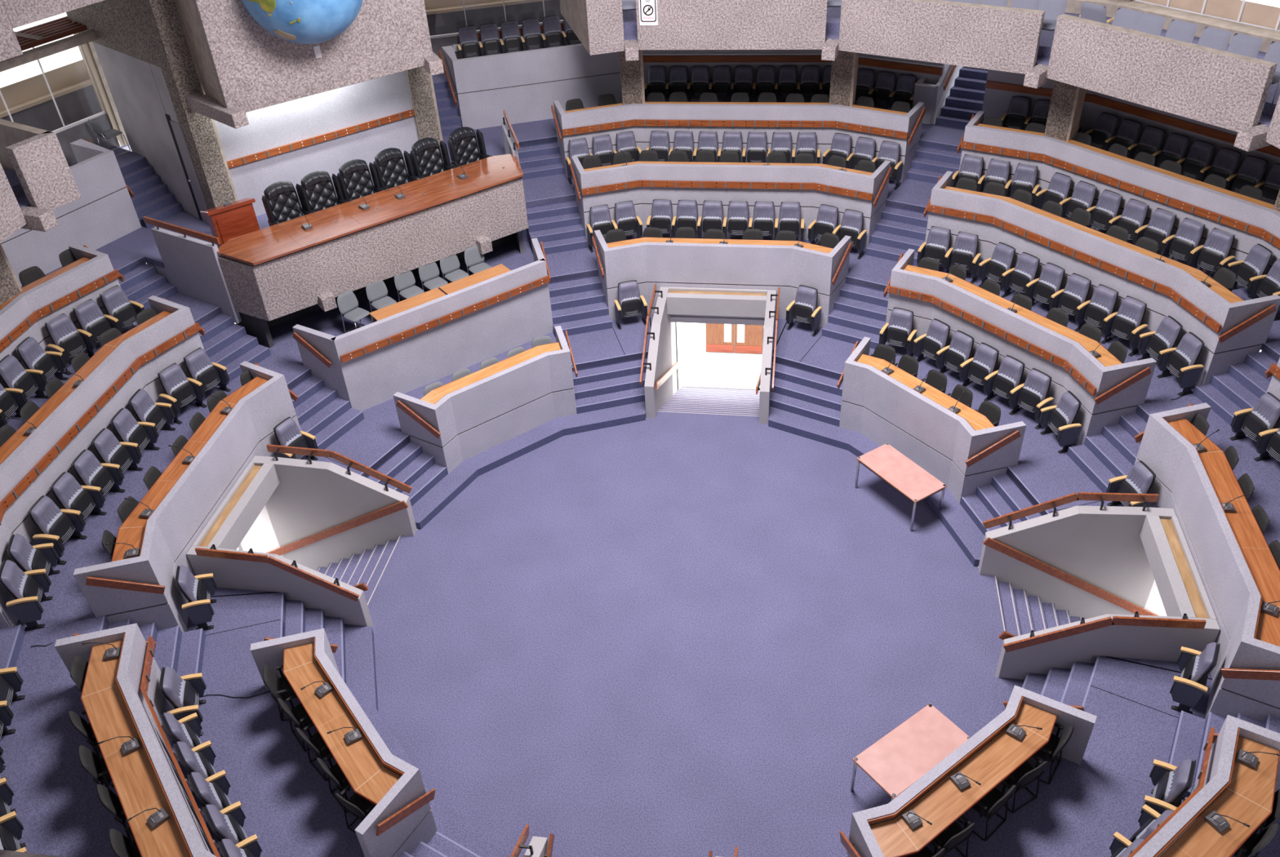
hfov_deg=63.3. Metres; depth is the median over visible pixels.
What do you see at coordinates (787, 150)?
seat cushion
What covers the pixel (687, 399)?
flight
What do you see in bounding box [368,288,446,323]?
meeting table
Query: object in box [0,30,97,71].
lintel
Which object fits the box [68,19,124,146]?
door frame
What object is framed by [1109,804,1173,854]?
seat
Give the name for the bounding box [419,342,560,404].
desktop
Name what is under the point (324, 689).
microphone unit
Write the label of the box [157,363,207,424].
seat
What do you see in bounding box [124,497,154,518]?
microphone unit
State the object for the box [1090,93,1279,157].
wall rail
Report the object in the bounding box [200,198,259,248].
lectern
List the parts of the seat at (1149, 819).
arm panel, armrest, arm panel, armrest, backrest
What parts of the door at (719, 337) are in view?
kick plate, vision panel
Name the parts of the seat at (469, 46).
backrest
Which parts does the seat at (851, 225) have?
backrest, arm panel, armrest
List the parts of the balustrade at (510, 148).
handrail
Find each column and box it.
[0,243,22,305]
[138,0,238,209]
[405,66,443,159]
[619,50,644,105]
[829,50,858,106]
[1044,80,1086,141]
[1272,189,1279,211]
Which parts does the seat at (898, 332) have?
arm panel, armrest, backrest, arm panel, armrest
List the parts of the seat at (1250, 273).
arm panel, armrest, arm panel, backrest, armrest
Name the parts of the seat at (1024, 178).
backrest, arm panel, armrest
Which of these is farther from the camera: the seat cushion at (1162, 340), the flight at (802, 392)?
the flight at (802, 392)
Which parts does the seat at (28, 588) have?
backrest, armrest, arm panel, armrest, arm panel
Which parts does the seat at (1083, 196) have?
backrest, armrest, arm panel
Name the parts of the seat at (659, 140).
backrest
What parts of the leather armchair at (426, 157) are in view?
backrest, armrest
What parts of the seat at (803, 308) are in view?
arm panel, armrest, backrest, arm panel, armrest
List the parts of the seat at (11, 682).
armrest, arm panel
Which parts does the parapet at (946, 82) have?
handrail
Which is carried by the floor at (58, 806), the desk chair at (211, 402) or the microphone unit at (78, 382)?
the desk chair at (211, 402)
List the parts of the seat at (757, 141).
backrest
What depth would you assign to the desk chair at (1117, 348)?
19.04 m
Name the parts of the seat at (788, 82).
backrest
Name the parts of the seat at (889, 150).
backrest, arm panel, armrest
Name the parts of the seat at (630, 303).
armrest, arm panel, backrest, armrest, arm panel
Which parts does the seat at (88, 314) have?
backrest, armrest, arm panel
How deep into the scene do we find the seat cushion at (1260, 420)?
17.40 m
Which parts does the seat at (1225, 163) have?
backrest, arm panel, armrest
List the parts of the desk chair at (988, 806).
armrest, seat, backrest, armrest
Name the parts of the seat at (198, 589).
backrest, armrest, arm panel, armrest, arm panel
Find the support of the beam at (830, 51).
on the column at (844, 69)
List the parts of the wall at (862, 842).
handrail, trim, handrail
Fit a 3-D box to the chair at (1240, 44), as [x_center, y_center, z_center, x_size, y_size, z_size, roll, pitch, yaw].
[10.631,-6.514,18.632,0.630,0.910,0.630,-26,43,-27]
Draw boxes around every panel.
[0,119,80,210]
[0,163,26,243]
[217,177,528,320]
[560,0,624,55]
[635,0,827,50]
[838,0,1044,74]
[1046,13,1277,132]
[1264,95,1279,148]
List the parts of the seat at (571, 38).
backrest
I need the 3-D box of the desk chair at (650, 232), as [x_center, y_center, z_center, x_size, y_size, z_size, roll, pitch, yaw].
[0.258,-4.078,23.726,0.512,0.872,0.561,6,38,12]
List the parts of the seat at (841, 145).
armrest, arm panel, backrest, armrest, arm panel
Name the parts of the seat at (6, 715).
armrest, arm panel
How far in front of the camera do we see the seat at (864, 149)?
24.68 m
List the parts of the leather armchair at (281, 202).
armrest, backrest, armrest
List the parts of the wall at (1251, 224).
handrail, panel, ledge rail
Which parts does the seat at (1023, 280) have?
backrest, arm panel, armrest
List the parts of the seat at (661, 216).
armrest, backrest, armrest, arm panel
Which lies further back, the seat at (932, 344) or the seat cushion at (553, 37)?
the seat cushion at (553, 37)
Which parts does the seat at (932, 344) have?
arm panel, armrest, backrest, arm panel, armrest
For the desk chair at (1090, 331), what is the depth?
19.56 m
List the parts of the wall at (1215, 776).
ledge rail, panel, trim, handrail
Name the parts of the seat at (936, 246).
arm panel, armrest, backrest, arm panel, armrest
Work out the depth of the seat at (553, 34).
28.06 m
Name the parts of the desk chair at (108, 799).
backrest, seat, frame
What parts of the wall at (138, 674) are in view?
handrail, trim, ledge rail, panel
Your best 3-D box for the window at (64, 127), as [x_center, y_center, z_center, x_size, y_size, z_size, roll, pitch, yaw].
[-14.214,-6.449,21.630,0.062,1.980,6.406,18,42,26]
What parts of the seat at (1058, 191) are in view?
arm panel, armrest, backrest, arm panel, armrest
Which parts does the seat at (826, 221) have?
arm panel, armrest, backrest, armrest, arm panel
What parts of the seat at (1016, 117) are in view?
armrest, arm panel, backrest, armrest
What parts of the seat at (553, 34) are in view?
backrest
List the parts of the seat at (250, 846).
backrest, armrest, arm panel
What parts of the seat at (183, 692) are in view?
backrest, armrest, arm panel, armrest, arm panel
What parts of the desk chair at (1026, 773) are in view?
armrest, seat, frame, backrest, armrest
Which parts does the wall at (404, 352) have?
handrail, ledge rail, handrail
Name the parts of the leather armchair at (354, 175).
backrest, armrest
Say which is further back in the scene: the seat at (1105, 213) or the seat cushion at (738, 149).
the seat cushion at (738, 149)
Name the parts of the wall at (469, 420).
handrail, panel, trim, handrail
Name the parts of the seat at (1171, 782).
arm panel, armrest, arm panel, armrest, backrest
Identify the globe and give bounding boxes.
[241,0,363,44]
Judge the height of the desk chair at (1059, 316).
0.872 m
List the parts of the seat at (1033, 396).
backrest, arm panel, armrest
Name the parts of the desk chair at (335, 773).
armrest, backrest, frame, seat, armrest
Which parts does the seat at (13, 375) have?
backrest, armrest, arm panel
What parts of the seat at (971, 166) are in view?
armrest, arm panel, backrest, armrest, arm panel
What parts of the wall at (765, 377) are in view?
rail, wall panel, rail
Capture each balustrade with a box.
[142,216,241,324]
[501,110,519,161]
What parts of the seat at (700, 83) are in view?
backrest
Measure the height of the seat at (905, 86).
1.028 m
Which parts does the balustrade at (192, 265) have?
handrail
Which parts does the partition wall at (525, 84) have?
handrail, panel, panel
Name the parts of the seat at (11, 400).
backrest, armrest, arm panel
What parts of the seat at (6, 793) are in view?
armrest, arm panel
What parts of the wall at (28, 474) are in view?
ledge rail, trim, handrail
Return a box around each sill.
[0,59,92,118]
[423,0,549,14]
[979,0,1118,17]
[1109,0,1279,52]
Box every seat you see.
[0,354,48,399]
[0,383,27,418]
[0,408,7,427]
[0,560,53,631]
[0,666,25,706]
[0,700,15,769]
[0,755,7,780]
[0,777,16,817]
[0,811,26,851]
[6,533,60,575]
[15,336,68,380]
[15,846,26,853]
[27,495,87,564]
[44,313,96,375]
[49,471,106,519]
[71,448,125,495]
[72,298,122,342]
[91,427,142,472]
[99,284,144,328]
[110,408,159,451]
[128,388,175,431]
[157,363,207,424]
[159,666,206,736]
[160,712,202,749]
[173,740,216,778]
[175,564,217,631]
[183,347,231,391]
[186,769,231,810]
[201,800,247,844]
[217,834,262,856]
[273,417,318,461]
[457,26,484,58]
[480,23,504,55]
[501,20,525,53]
[521,17,546,50]
[542,15,567,47]
[563,17,581,44]
[565,137,592,184]
[586,204,617,252]
[592,134,617,166]
[613,280,647,329]
[614,200,642,238]
[616,131,641,161]
[644,66,670,102]
[645,130,673,161]
[646,199,676,238]
[669,66,691,102]
[673,130,697,161]
[676,200,702,238]
[690,66,712,97]
[697,130,721,162]
[702,200,727,239]
[712,66,733,98]
[722,131,746,162]
[727,200,752,235]
[733,66,755,102]
[746,131,770,163]
[753,200,778,239]
[755,65,777,102]
[771,131,795,163]
[777,65,799,97]
[778,201,804,241]
[786,284,822,337]
[795,131,820,163]
[800,65,822,97]
[808,204,840,244]
[822,65,831,97]
[822,133,853,168]
[839,208,866,259]
[852,137,878,170]
[855,68,875,105]
[873,71,895,110]
[875,140,903,190]
[878,307,917,356]
[893,74,916,110]
[912,318,950,373]
[916,226,953,273]
[944,330,974,386]
[951,154,985,191]
[951,231,981,284]
[968,342,999,400]
[977,242,1015,297]
[983,158,1012,197]
[992,355,1025,415]
[1000,96,1031,130]
[1008,252,1039,306]
[1009,163,1039,206]
[1017,368,1053,429]
[1030,99,1050,127]
[1033,262,1065,309]
[1034,172,1072,217]
[1039,391,1081,453]
[1057,273,1091,332]
[1066,181,1097,228]
[1077,123,1081,132]
[1084,111,1119,151]
[1084,284,1118,343]
[1090,189,1122,231]
[1106,460,1155,507]
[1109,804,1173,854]
[1110,838,1144,856]
[1111,119,1142,159]
[1111,295,1147,356]
[1116,198,1149,244]
[1133,125,1165,167]
[1137,315,1182,377]
[1140,758,1195,814]
[1142,208,1177,257]
[1156,133,1190,168]
[1166,331,1204,395]
[1168,217,1205,268]
[1169,642,1220,714]
[1180,140,1215,182]
[1196,227,1235,271]
[1206,147,1241,191]
[1227,244,1273,299]
[1229,391,1279,461]
[1231,155,1268,192]
[1256,258,1279,320]
[1260,163,1279,204]
[1266,427,1279,481]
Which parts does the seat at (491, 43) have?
backrest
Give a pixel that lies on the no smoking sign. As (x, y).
(648, 15)
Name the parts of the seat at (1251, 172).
backrest, armrest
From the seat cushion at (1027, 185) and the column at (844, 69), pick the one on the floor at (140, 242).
the column at (844, 69)
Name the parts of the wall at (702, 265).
handrail, panel, panel, handrail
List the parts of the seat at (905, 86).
backrest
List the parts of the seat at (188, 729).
armrest, arm panel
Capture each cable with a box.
[31,642,53,647]
[198,690,269,697]
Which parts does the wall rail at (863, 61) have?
white trim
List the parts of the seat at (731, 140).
backrest, armrest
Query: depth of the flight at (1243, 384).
18.66 m
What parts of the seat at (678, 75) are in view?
backrest, arm panel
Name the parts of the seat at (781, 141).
backrest, armrest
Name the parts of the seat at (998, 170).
backrest, armrest, arm panel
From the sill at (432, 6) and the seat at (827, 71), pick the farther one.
the sill at (432, 6)
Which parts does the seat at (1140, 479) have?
arm panel, armrest, armrest, backrest, arm panel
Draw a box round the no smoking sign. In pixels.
[638,0,657,25]
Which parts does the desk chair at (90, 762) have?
backrest, armrest, frame, armrest, seat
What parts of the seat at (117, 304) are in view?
backrest, arm panel, armrest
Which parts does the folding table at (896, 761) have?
leg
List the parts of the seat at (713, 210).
backrest, armrest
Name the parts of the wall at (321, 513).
rail, rail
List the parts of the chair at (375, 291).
backrest, seat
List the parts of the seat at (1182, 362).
backrest, arm panel, armrest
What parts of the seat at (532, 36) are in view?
backrest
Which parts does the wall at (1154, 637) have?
rail, rail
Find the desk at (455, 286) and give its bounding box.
[439,263,511,294]
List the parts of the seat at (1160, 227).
backrest, arm panel, armrest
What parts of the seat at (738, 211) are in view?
backrest, armrest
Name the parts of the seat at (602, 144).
backrest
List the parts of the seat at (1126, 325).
backrest, arm panel, armrest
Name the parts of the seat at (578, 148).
armrest, arm panel, backrest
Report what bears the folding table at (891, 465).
on the floor at (670, 634)
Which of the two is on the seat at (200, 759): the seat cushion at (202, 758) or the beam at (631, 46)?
the seat cushion at (202, 758)
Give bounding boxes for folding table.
[850,703,970,801]
[854,443,946,531]
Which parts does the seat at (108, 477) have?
backrest, armrest, arm panel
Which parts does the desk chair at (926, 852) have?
seat, armrest, backrest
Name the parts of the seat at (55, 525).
armrest, backrest, arm panel, armrest, arm panel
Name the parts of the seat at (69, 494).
backrest, armrest, arm panel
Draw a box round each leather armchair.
[262,181,315,226]
[299,170,350,214]
[337,159,386,202]
[373,147,422,190]
[409,137,456,178]
[447,126,492,167]
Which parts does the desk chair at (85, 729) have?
backrest, seat, frame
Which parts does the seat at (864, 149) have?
backrest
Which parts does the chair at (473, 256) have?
backrest, seat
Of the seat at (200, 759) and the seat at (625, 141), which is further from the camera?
the seat at (625, 141)
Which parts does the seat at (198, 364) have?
backrest, armrest, arm panel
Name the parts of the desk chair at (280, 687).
backrest, frame, armrest, armrest, seat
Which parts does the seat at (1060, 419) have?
arm panel, armrest, backrest, arm panel, armrest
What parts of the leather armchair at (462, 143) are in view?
armrest, backrest, armrest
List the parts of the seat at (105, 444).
backrest, armrest, arm panel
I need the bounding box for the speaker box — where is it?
[312,44,321,58]
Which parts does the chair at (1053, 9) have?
seat, backrest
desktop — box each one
[0,257,91,310]
[0,310,172,464]
[80,640,191,856]
[111,376,267,561]
[217,153,523,265]
[283,642,400,807]
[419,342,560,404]
[564,102,907,115]
[583,161,872,175]
[606,237,833,253]
[857,354,995,431]
[869,702,1057,856]
[903,264,1122,366]
[944,186,1244,302]
[977,123,1279,212]
[1159,735,1279,856]
[1168,418,1279,646]
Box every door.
[164,114,208,224]
[701,323,705,352]
[706,323,733,352]
[734,324,763,354]
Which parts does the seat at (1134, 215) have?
backrest, arm panel, armrest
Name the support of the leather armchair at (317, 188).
on the floor at (140, 242)
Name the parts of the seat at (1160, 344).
arm panel, armrest, arm panel, backrest, armrest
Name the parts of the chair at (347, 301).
backrest, frame, seat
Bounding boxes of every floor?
[0,236,1279,856]
[3,6,1279,208]
[5,173,1279,431]
[20,118,964,288]
[171,314,1212,856]
[368,411,1004,856]
[677,340,763,390]
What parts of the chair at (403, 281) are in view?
backrest, seat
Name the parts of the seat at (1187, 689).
arm panel, arm panel, armrest, armrest, backrest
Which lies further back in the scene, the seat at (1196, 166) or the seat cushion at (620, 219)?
the seat cushion at (620, 219)
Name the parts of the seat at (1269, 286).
backrest, armrest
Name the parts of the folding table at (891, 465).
leg, leg, leg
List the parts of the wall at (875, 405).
handrail, trim, panel, handrail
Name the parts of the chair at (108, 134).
backrest, seat, frame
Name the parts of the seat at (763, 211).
backrest, armrest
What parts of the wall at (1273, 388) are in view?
handrail, panel, ledge rail, panel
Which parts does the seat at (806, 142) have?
backrest, armrest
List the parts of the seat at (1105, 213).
backrest, armrest, arm panel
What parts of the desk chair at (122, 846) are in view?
backrest, armrest, seat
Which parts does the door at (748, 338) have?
vision panel, kick plate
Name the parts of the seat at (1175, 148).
backrest, armrest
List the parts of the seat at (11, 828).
armrest, arm panel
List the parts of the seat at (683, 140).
backrest, armrest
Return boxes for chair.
[0,424,16,447]
[18,266,46,287]
[19,400,39,422]
[44,377,63,398]
[58,248,76,266]
[68,710,100,759]
[70,656,88,692]
[71,351,89,372]
[78,744,112,787]
[88,119,130,156]
[96,783,130,841]
[98,327,122,346]
[102,529,116,559]
[108,826,141,856]
[116,496,138,523]
[136,307,157,325]
[143,466,162,490]
[171,435,188,456]
[189,412,205,433]
[206,390,226,413]
[240,369,253,386]
[262,664,297,721]
[276,693,312,751]
[295,722,331,781]
[315,754,350,813]
[334,784,375,833]
[337,290,369,333]
[365,280,396,321]
[394,271,424,302]
[418,262,448,290]
[423,382,443,395]
[440,254,469,281]
[451,368,471,381]
[464,245,492,274]
[480,357,498,369]
[506,346,525,358]
[531,335,552,347]
[565,98,585,111]
[582,155,603,168]
[597,93,617,106]
[605,229,627,243]
[612,151,632,164]
[622,0,635,11]
[637,150,658,161]
[642,226,662,237]
[646,92,665,102]
[666,150,688,161]
[668,92,687,102]
[675,226,695,238]
[693,150,715,162]
[698,92,717,102]
[704,228,724,239]
[718,151,739,162]
[730,92,749,102]
[742,229,763,239]
[757,92,776,102]
[766,151,787,163]
[775,230,796,240]
[785,93,804,102]
[794,153,814,163]
[810,93,829,102]
[814,232,839,248]
[826,0,841,7]
[826,155,845,168]
[855,96,873,107]
[855,160,875,173]
[870,344,895,364]
[890,101,910,112]
[893,354,918,377]
[905,840,945,856]
[917,257,938,271]
[920,368,946,393]
[933,815,975,856]
[946,384,973,407]
[948,264,966,279]
[954,0,980,4]
[955,177,977,191]
[957,780,1016,841]
[974,400,1000,426]
[980,0,1008,7]
[981,182,1004,196]
[981,279,1000,296]
[982,116,1002,127]
[1004,754,1047,813]
[1010,0,1039,9]
[1010,293,1031,311]
[1011,189,1031,204]
[1024,122,1045,133]
[1035,722,1074,784]
[1037,0,1067,31]
[1041,200,1062,217]
[1044,307,1068,327]
[1064,207,1090,227]
[1075,132,1091,145]
[1078,323,1102,342]
[1079,1,1114,24]
[1105,225,1128,241]
[1107,7,1142,31]
[1107,340,1128,363]
[1108,143,1127,157]
[1132,12,1165,36]
[1133,151,1155,166]
[1134,236,1158,253]
[1159,160,1181,174]
[1160,19,1198,44]
[1191,413,1209,435]
[1195,26,1232,51]
[1203,173,1226,188]
[1208,266,1235,291]
[1223,33,1263,58]
[1223,445,1239,470]
[1233,822,1279,856]
[1237,185,1262,200]
[1237,473,1254,502]
[1251,505,1269,535]
[1255,789,1279,854]
[1262,41,1279,107]
[1267,540,1279,569]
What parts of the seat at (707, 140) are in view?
backrest, armrest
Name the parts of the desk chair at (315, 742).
backrest, armrest, frame, seat, armrest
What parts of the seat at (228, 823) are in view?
backrest, armrest, arm panel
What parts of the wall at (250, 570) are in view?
rail, rail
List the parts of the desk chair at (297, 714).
backrest, armrest, frame, seat, armrest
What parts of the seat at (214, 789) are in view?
backrest, armrest, arm panel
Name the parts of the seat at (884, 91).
backrest, arm panel, armrest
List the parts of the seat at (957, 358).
backrest, arm panel, armrest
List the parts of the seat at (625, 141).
backrest, arm panel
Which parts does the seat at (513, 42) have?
backrest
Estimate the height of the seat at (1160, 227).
1.028 m
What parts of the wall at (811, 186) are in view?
handrail, ledge rail, panel, panel, handrail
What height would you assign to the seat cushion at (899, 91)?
0.400 m
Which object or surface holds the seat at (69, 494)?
on the floor at (58, 806)
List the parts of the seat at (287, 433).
arm panel, armrest, backrest, armrest, arm panel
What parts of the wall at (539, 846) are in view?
rail, wall panel, rail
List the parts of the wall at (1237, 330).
handrail, ledge rail, panel, handrail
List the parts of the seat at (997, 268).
arm panel, armrest, backrest, arm panel, armrest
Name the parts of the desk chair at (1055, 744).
armrest, seat, frame, armrest, backrest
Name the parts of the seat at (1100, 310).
backrest, arm panel, armrest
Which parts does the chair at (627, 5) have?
backrest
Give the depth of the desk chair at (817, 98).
25.64 m
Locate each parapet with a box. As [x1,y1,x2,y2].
[0,0,22,62]
[0,849,59,856]
[1,0,104,28]
[930,64,963,124]
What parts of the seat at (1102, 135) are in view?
armrest, backrest, arm panel, armrest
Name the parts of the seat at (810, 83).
backrest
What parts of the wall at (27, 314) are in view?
ledge rail, panel, handrail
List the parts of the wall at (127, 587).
handrail, panel, trim, handrail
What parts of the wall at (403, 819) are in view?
handrail, trim, panel, handrail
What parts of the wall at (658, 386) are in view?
rail, wall panel, rail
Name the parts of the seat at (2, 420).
arm panel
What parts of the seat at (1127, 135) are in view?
backrest, arm panel, armrest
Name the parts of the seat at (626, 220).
backrest, arm panel, armrest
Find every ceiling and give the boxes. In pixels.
[14,16,87,50]
[670,315,764,325]
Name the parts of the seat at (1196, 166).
backrest, arm panel, armrest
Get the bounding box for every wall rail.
[226,109,414,168]
[453,22,564,51]
[642,53,831,62]
[857,54,942,75]
[985,80,1095,102]
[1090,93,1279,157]
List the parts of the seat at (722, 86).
backrest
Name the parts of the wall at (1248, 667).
handrail, trim, handrail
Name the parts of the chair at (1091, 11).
backrest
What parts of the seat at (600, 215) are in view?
armrest, arm panel, backrest, armrest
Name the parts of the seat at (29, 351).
backrest, armrest, arm panel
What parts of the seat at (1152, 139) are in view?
backrest, armrest, arm panel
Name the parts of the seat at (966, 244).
backrest, arm panel, armrest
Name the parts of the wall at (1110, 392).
handrail, ledge rail, panel, trim, handrail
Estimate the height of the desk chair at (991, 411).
0.872 m
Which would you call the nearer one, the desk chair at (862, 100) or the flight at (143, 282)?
the flight at (143, 282)
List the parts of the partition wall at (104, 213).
panel, panel, handrail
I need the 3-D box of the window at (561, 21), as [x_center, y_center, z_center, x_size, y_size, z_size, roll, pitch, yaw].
[-3.654,-11.616,27.581,6.406,1.980,0.063,-11,38,-10]
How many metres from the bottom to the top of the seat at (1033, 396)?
1.028 m
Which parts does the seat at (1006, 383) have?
backrest, arm panel, armrest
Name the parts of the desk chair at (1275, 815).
seat, backrest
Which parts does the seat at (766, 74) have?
backrest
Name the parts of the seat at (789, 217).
backrest, armrest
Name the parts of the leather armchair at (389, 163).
backrest, armrest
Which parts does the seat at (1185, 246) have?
backrest, arm panel, armrest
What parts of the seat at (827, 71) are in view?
backrest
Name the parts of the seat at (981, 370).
backrest, arm panel, armrest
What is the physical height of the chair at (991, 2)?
0.910 m
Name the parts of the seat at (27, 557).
backrest, armrest, arm panel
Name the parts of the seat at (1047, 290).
backrest, arm panel, armrest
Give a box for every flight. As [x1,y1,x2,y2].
[0,624,26,669]
[68,146,183,228]
[99,615,205,676]
[117,256,177,309]
[194,306,271,386]
[280,592,346,684]
[286,368,364,449]
[316,535,400,605]
[359,435,448,506]
[400,831,480,856]
[431,69,462,136]
[514,136,564,179]
[525,194,587,254]
[548,268,612,337]
[571,351,648,413]
[657,385,759,416]
[769,355,843,426]
[822,275,888,349]
[864,200,928,266]
[906,139,962,183]
[935,66,988,128]
[960,466,1048,535]
[995,575,1083,635]
[1022,655,1099,707]
[1066,404,1149,493]
[1168,710,1279,799]
[1192,343,1279,435]
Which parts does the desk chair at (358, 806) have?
armrest, backrest, frame, seat, armrest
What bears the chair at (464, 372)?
on the floor at (291, 811)
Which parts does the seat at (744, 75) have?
backrest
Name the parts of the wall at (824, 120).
handrail, ledge rail, panel, panel, handrail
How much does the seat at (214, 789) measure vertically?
1.028 m
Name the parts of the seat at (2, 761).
arm panel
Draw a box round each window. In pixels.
[0,33,106,133]
[0,34,83,88]
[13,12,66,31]
[430,0,563,39]
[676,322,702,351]
[1138,0,1279,30]
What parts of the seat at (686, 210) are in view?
backrest, armrest, arm panel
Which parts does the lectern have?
panel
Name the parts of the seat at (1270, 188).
backrest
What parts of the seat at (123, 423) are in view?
backrest, armrest, arm panel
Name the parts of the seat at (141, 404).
backrest, armrest, arm panel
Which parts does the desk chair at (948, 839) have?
armrest, seat, frame, backrest, armrest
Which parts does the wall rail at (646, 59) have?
white trim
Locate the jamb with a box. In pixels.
[87,41,128,145]
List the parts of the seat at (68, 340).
armrest, arm panel, backrest, armrest, arm panel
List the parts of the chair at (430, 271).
backrest, seat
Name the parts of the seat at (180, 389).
armrest, arm panel, backrest, armrest, arm panel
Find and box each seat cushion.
[0,837,4,849]
[11,370,26,388]
[18,573,28,597]
[26,547,35,570]
[31,352,45,369]
[46,511,62,534]
[57,330,77,347]
[67,488,83,509]
[84,315,103,331]
[88,465,102,485]
[107,444,121,463]
[111,302,129,316]
[126,423,138,442]
[143,404,155,422]
[169,379,188,397]
[178,680,186,706]
[181,723,195,746]
[192,578,199,600]
[194,751,209,777]
[195,364,213,381]
[208,782,225,808]
[224,814,241,842]
[240,848,247,856]
[285,433,302,446]
[461,40,479,56]
[482,37,498,54]
[503,35,519,50]
[524,32,540,48]
[545,30,560,46]
[570,153,588,168]
[591,220,610,237]
[595,150,612,155]
[617,216,635,222]
[618,146,635,151]
[620,296,639,315]
[648,80,666,95]
[650,146,668,160]
[653,214,671,231]
[670,80,687,94]
[675,146,693,159]
[676,215,697,231]
[692,80,707,83]
[698,146,717,162]
[702,216,722,229]
[713,80,730,93]
[723,146,741,162]
[728,216,747,229]
[735,80,752,95]
[746,146,766,162]
[754,217,773,233]
[755,80,774,91]
[772,146,791,163]
[777,80,796,93]
[780,217,799,233]
[795,147,815,161]
[795,302,813,312]
[800,80,818,93]
[817,220,834,228]
[831,148,847,155]
[841,225,858,244]
[854,152,871,159]
[856,83,871,89]
[875,86,891,93]
[878,156,895,175]
[888,324,908,345]
[896,88,912,94]
[926,335,942,349]
[927,243,946,262]
[949,347,965,361]
[953,248,973,268]
[960,170,979,189]
[973,360,990,374]
[986,175,1005,182]
[991,258,1007,271]
[997,373,1016,387]
[1007,111,1026,118]
[1013,180,1032,194]
[1014,269,1031,282]
[1022,386,1042,402]
[1032,115,1047,119]
[1038,280,1056,292]
[1047,189,1064,200]
[1055,408,1069,425]
[1063,290,1082,304]
[1071,197,1088,209]
[1089,302,1109,316]
[1093,128,1111,137]
[1095,206,1114,218]
[1115,135,1133,145]
[1115,847,1126,856]
[1117,314,1137,328]
[1121,216,1140,228]
[1125,478,1142,493]
[1132,819,1155,842]
[1138,142,1156,152]
[1147,226,1167,239]
[1155,333,1169,349]
[1161,771,1174,800]
[1162,150,1181,159]
[1175,235,1195,248]
[1175,349,1191,366]
[1186,157,1205,168]
[1188,655,1199,679]
[1204,246,1224,260]
[1211,164,1231,176]
[1238,173,1257,184]
[1244,261,1259,275]
[1251,410,1270,430]
[1264,181,1279,186]
[1266,275,1279,291]
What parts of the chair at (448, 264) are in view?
backrest, seat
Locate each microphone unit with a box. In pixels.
[7,417,36,435]
[56,371,83,388]
[82,642,120,660]
[97,736,141,755]
[105,542,140,559]
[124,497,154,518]
[125,808,169,830]
[168,444,195,464]
[209,394,232,415]
[297,208,312,230]
[300,680,333,698]
[327,727,362,745]
[352,190,369,210]
[390,178,404,199]
[451,160,467,179]
[666,224,673,242]
[719,226,728,244]
[793,229,806,247]
[880,352,899,375]
[901,809,932,830]
[912,370,930,393]
[942,263,959,282]
[948,390,964,413]
[950,771,981,791]
[1005,723,1042,741]
[1007,291,1020,312]
[1089,336,1110,358]
[1155,241,1168,262]
[1193,429,1219,453]
[1200,266,1220,287]
[1204,810,1249,833]
[1221,492,1253,512]
[1235,749,1279,769]
[1260,600,1279,617]
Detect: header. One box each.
[191,462,279,550]
[666,286,767,317]
[1139,515,1216,619]
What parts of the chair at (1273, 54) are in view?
backrest, seat, leg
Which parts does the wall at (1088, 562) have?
rail, rail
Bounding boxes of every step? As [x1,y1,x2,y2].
[344,624,525,856]
[411,401,645,529]
[768,406,984,566]
[816,677,1024,856]
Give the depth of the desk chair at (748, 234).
23.38 m
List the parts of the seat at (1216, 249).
backrest, armrest, arm panel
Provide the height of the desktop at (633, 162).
0.802 m
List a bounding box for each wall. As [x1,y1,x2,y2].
[0,84,102,131]
[0,138,141,286]
[0,244,135,388]
[0,295,217,628]
[54,623,220,856]
[55,114,118,165]
[73,360,301,632]
[92,41,199,218]
[122,0,1279,264]
[176,0,433,112]
[186,544,373,627]
[213,71,418,216]
[235,230,525,347]
[236,505,284,557]
[250,444,417,570]
[250,628,437,856]
[292,238,554,411]
[392,325,577,474]
[426,0,563,35]
[430,22,568,61]
[438,43,622,129]
[510,824,554,856]
[551,100,925,182]
[569,156,892,251]
[591,230,852,328]
[639,284,680,418]
[642,49,831,102]
[670,321,764,394]
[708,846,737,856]
[755,287,780,424]
[836,337,1026,504]
[839,684,1097,856]
[854,53,945,110]
[883,248,1156,445]
[912,77,936,124]
[923,170,1279,387]
[956,111,1279,288]
[978,492,1176,619]
[982,69,1093,133]
[995,611,1220,679]
[1085,91,1279,182]
[1127,715,1279,856]
[1133,402,1279,721]
[1143,579,1167,616]
[1265,358,1279,428]
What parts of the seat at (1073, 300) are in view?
backrest, arm panel, armrest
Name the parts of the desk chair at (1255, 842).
armrest, seat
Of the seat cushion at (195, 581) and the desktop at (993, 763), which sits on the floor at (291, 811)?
the desktop at (993, 763)
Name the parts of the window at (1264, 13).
pane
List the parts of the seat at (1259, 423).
arm panel, armrest, backrest, arm panel, armrest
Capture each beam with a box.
[20,205,57,231]
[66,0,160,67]
[184,92,248,128]
[422,52,444,75]
[624,40,639,61]
[821,39,840,61]
[1022,64,1051,88]
[1233,124,1271,151]
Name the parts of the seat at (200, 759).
armrest, arm panel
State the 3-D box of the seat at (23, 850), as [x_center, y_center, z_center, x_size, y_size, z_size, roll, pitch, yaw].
[-7.235,5.205,11.992,0.425,1.028,0.585,-26,43,-27]
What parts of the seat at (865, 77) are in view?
backrest, armrest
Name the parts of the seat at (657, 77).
arm panel, backrest, arm panel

